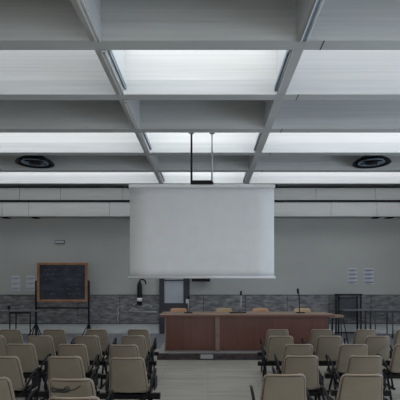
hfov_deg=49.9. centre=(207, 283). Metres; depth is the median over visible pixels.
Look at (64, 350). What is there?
shell chair
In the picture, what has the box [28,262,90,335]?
blackboard
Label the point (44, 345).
shell chair
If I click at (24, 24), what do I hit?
ceiling panel
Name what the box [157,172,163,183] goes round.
batten
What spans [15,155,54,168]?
ceiling vent
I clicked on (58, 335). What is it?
shell chair
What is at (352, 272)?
notice
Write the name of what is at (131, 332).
shell chair
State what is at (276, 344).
shell chair
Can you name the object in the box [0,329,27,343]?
shell chair
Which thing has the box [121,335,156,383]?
shell chair
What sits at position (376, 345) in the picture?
shell chair
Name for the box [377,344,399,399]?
shell chair
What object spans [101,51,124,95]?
batten
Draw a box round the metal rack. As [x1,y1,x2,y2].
[334,294,362,334]
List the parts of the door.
glass pane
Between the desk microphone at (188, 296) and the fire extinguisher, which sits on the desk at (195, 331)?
the desk microphone at (188, 296)
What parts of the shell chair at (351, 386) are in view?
armrest, backrest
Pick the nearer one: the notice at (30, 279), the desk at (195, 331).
the desk at (195, 331)
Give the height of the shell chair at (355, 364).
0.812 m
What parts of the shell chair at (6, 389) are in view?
backrest, armrest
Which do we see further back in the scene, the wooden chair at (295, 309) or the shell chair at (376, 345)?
the wooden chair at (295, 309)
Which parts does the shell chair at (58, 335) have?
backrest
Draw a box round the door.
[159,278,188,333]
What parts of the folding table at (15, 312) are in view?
leg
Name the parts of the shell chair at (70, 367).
armrest, backrest, armrest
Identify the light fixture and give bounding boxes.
[254,133,261,150]
[274,50,291,91]
[300,0,324,41]
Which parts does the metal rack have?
post, post, panel, rail, post, post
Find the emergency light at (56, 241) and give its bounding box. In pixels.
[55,240,64,243]
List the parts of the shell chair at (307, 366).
backrest, armrest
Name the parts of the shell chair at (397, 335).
backrest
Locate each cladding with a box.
[0,186,399,199]
[0,200,399,218]
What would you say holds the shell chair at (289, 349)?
on the floor
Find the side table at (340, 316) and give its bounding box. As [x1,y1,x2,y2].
[329,314,347,340]
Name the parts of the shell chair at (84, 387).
backrest, armrest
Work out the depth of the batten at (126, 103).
7.95 m
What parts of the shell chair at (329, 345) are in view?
backrest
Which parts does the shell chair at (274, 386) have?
armrest, backrest, armrest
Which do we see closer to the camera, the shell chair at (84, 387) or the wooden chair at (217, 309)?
the shell chair at (84, 387)
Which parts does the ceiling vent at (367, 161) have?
plate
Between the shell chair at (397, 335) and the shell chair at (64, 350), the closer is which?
the shell chair at (64, 350)
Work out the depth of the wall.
13.90 m
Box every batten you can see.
[76,0,100,41]
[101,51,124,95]
[107,50,126,89]
[124,101,139,129]
[139,133,149,153]
[143,133,151,149]
[149,156,157,170]
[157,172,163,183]
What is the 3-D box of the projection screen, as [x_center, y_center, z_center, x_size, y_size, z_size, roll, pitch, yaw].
[-0.126,-1.679,9.010,3.147,3.126,0.120,0,0,0]
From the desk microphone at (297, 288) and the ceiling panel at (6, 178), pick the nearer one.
the desk microphone at (297, 288)
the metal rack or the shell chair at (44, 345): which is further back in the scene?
the metal rack
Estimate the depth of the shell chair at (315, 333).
7.49 m
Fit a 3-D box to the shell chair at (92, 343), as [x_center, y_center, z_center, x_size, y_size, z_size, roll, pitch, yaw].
[-1.860,1.194,6.805,0.676,0.812,0.551,0,0,0]
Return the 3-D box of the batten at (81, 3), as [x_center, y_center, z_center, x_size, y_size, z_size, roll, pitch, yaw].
[-1.413,-3.133,4.890,0.068,0.034,1.320,0,0,0]
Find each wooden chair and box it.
[170,308,186,311]
[216,308,231,311]
[252,308,268,311]
[294,308,310,311]
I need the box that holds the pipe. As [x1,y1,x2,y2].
[128,311,156,312]
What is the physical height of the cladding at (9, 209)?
0.531 m
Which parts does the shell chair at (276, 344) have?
armrest, backrest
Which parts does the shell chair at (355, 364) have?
armrest, backrest, armrest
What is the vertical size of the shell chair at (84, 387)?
0.812 m
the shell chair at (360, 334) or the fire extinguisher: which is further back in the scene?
the fire extinguisher
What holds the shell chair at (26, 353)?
on the floor
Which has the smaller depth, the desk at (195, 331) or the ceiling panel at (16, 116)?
the ceiling panel at (16, 116)
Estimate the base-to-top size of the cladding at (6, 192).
0.462 m
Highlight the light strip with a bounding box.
[277,51,292,93]
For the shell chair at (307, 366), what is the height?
0.812 m
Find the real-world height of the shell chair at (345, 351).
0.812 m
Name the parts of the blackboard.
board frame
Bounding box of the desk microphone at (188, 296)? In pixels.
[184,295,192,312]
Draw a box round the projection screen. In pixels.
[127,133,276,277]
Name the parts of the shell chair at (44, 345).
backrest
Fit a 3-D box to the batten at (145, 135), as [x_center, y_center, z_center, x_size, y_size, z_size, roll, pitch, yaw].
[-1.355,-3.209,9.595,0.045,0.062,1.210,0,0,0]
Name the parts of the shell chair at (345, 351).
leg, armrest, backrest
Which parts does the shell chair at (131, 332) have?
backrest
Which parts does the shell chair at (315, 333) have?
backrest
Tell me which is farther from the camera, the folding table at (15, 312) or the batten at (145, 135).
the folding table at (15, 312)
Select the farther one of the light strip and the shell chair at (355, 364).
the light strip
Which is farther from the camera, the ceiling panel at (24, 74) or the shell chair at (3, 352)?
the ceiling panel at (24, 74)
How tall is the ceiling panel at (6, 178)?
1.050 m
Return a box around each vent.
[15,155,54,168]
[200,354,212,358]
[352,155,391,168]
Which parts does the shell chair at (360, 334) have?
backrest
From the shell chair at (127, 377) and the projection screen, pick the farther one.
the projection screen
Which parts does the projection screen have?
hanging rod, hanging rod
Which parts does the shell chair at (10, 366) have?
backrest, seat rail, armrest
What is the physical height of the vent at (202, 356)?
0.085 m
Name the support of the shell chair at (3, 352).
on the floor
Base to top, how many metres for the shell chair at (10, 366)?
0.812 m
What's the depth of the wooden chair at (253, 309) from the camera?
10.49 m
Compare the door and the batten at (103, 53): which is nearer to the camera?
the batten at (103, 53)
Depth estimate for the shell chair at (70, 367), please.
4.72 m
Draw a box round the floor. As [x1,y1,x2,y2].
[15,334,399,399]
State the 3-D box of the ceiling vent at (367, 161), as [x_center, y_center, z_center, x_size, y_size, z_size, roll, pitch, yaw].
[4.316,-3.680,11.350,0.980,1.040,0.980,0,0,0]
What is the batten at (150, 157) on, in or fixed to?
attached to the ceiling
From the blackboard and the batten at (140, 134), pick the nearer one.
the batten at (140, 134)
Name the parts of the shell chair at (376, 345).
backrest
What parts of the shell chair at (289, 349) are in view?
armrest, backrest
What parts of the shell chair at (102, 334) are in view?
backrest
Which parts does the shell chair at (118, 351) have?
armrest, backrest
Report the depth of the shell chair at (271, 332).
7.49 m
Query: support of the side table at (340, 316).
on the floor
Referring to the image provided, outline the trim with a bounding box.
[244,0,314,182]
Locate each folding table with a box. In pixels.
[0,310,40,335]
[339,309,371,328]
[369,309,399,337]
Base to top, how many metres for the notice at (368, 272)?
0.519 m
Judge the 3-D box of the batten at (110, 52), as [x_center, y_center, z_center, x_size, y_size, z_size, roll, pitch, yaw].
[-1.355,-3.209,6.435,0.045,0.062,1.210,0,0,0]
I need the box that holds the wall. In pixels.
[0,185,399,333]
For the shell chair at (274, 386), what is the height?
0.812 m
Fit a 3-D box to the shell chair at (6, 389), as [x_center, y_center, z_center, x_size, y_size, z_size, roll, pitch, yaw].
[-1.869,1.194,3.865,0.676,0.812,0.551,0,0,0]
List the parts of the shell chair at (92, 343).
backrest, leg, armrest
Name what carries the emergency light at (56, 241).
attached to the wall
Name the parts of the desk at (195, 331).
panel, panel, support post, panel, panel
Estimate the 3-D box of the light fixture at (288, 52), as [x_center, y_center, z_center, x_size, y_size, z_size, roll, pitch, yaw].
[1.110,-3.187,6.425,0.050,0.087,1.230,0,0,0]
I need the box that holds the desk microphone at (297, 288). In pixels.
[295,288,304,312]
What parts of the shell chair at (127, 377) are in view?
armrest, backrest, armrest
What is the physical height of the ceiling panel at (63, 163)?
1.050 m
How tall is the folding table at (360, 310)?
0.838 m
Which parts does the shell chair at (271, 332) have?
backrest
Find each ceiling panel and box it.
[0,0,399,49]
[0,50,399,99]
[0,100,399,132]
[0,133,399,154]
[0,155,399,171]
[0,172,399,184]
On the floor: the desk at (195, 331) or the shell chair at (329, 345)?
the shell chair at (329, 345)
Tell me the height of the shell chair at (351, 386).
0.812 m
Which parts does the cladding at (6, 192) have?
panel, panel, panel, panel, panel, panel, panel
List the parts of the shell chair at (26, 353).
backrest, leg, armrest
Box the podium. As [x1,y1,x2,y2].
[157,342,266,359]
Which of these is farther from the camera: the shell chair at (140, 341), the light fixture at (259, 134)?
the light fixture at (259, 134)
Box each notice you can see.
[11,275,19,290]
[26,275,34,290]
[348,268,356,283]
[364,268,373,283]
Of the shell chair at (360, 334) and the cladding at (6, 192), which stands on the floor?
the shell chair at (360, 334)
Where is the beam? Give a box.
[71,0,163,182]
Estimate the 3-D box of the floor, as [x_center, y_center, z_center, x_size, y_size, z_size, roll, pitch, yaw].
[0.000,1.650,4.450,15.200,0.100,18.900,0,0,0]
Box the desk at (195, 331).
[159,312,334,350]
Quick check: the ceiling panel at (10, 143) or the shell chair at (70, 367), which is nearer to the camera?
the shell chair at (70, 367)
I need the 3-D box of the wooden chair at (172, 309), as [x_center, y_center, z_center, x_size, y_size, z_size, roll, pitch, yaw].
[-0.717,1.016,10.300,0.446,0.860,0.466,0,0,0]
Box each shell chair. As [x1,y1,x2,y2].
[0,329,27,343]
[0,335,6,356]
[0,356,39,399]
[0,377,37,399]
[6,343,50,399]
[25,335,57,384]
[39,356,99,399]
[43,329,74,372]
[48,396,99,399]
[49,378,113,399]
[58,344,100,390]
[75,335,109,388]
[86,329,116,366]
[99,357,160,399]
[100,344,151,399]
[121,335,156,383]
[127,329,158,373]
[250,373,312,399]
[257,329,288,372]
[258,336,293,380]
[271,344,321,399]
[272,355,328,399]
[301,329,334,371]
[315,336,341,383]
[320,373,387,399]
[324,344,367,399]
[330,355,390,395]
[343,329,375,343]
[364,336,395,389]
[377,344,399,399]
[383,329,399,369]
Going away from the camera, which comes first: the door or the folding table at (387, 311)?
the folding table at (387, 311)
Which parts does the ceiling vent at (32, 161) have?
plate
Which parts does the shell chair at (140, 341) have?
backrest, armrest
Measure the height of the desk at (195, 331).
0.807 m
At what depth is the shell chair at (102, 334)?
7.54 m
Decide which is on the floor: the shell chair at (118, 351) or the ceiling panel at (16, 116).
the shell chair at (118, 351)
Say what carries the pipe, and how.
attached to the wall
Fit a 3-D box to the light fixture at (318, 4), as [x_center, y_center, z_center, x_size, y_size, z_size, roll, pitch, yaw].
[1.236,-3.133,4.890,0.093,0.034,1.320,0,0,0]
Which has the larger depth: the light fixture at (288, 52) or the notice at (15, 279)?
the notice at (15, 279)
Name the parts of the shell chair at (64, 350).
backrest, armrest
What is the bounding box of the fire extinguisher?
[137,279,146,304]
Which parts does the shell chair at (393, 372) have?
armrest, seat rail, leg, backrest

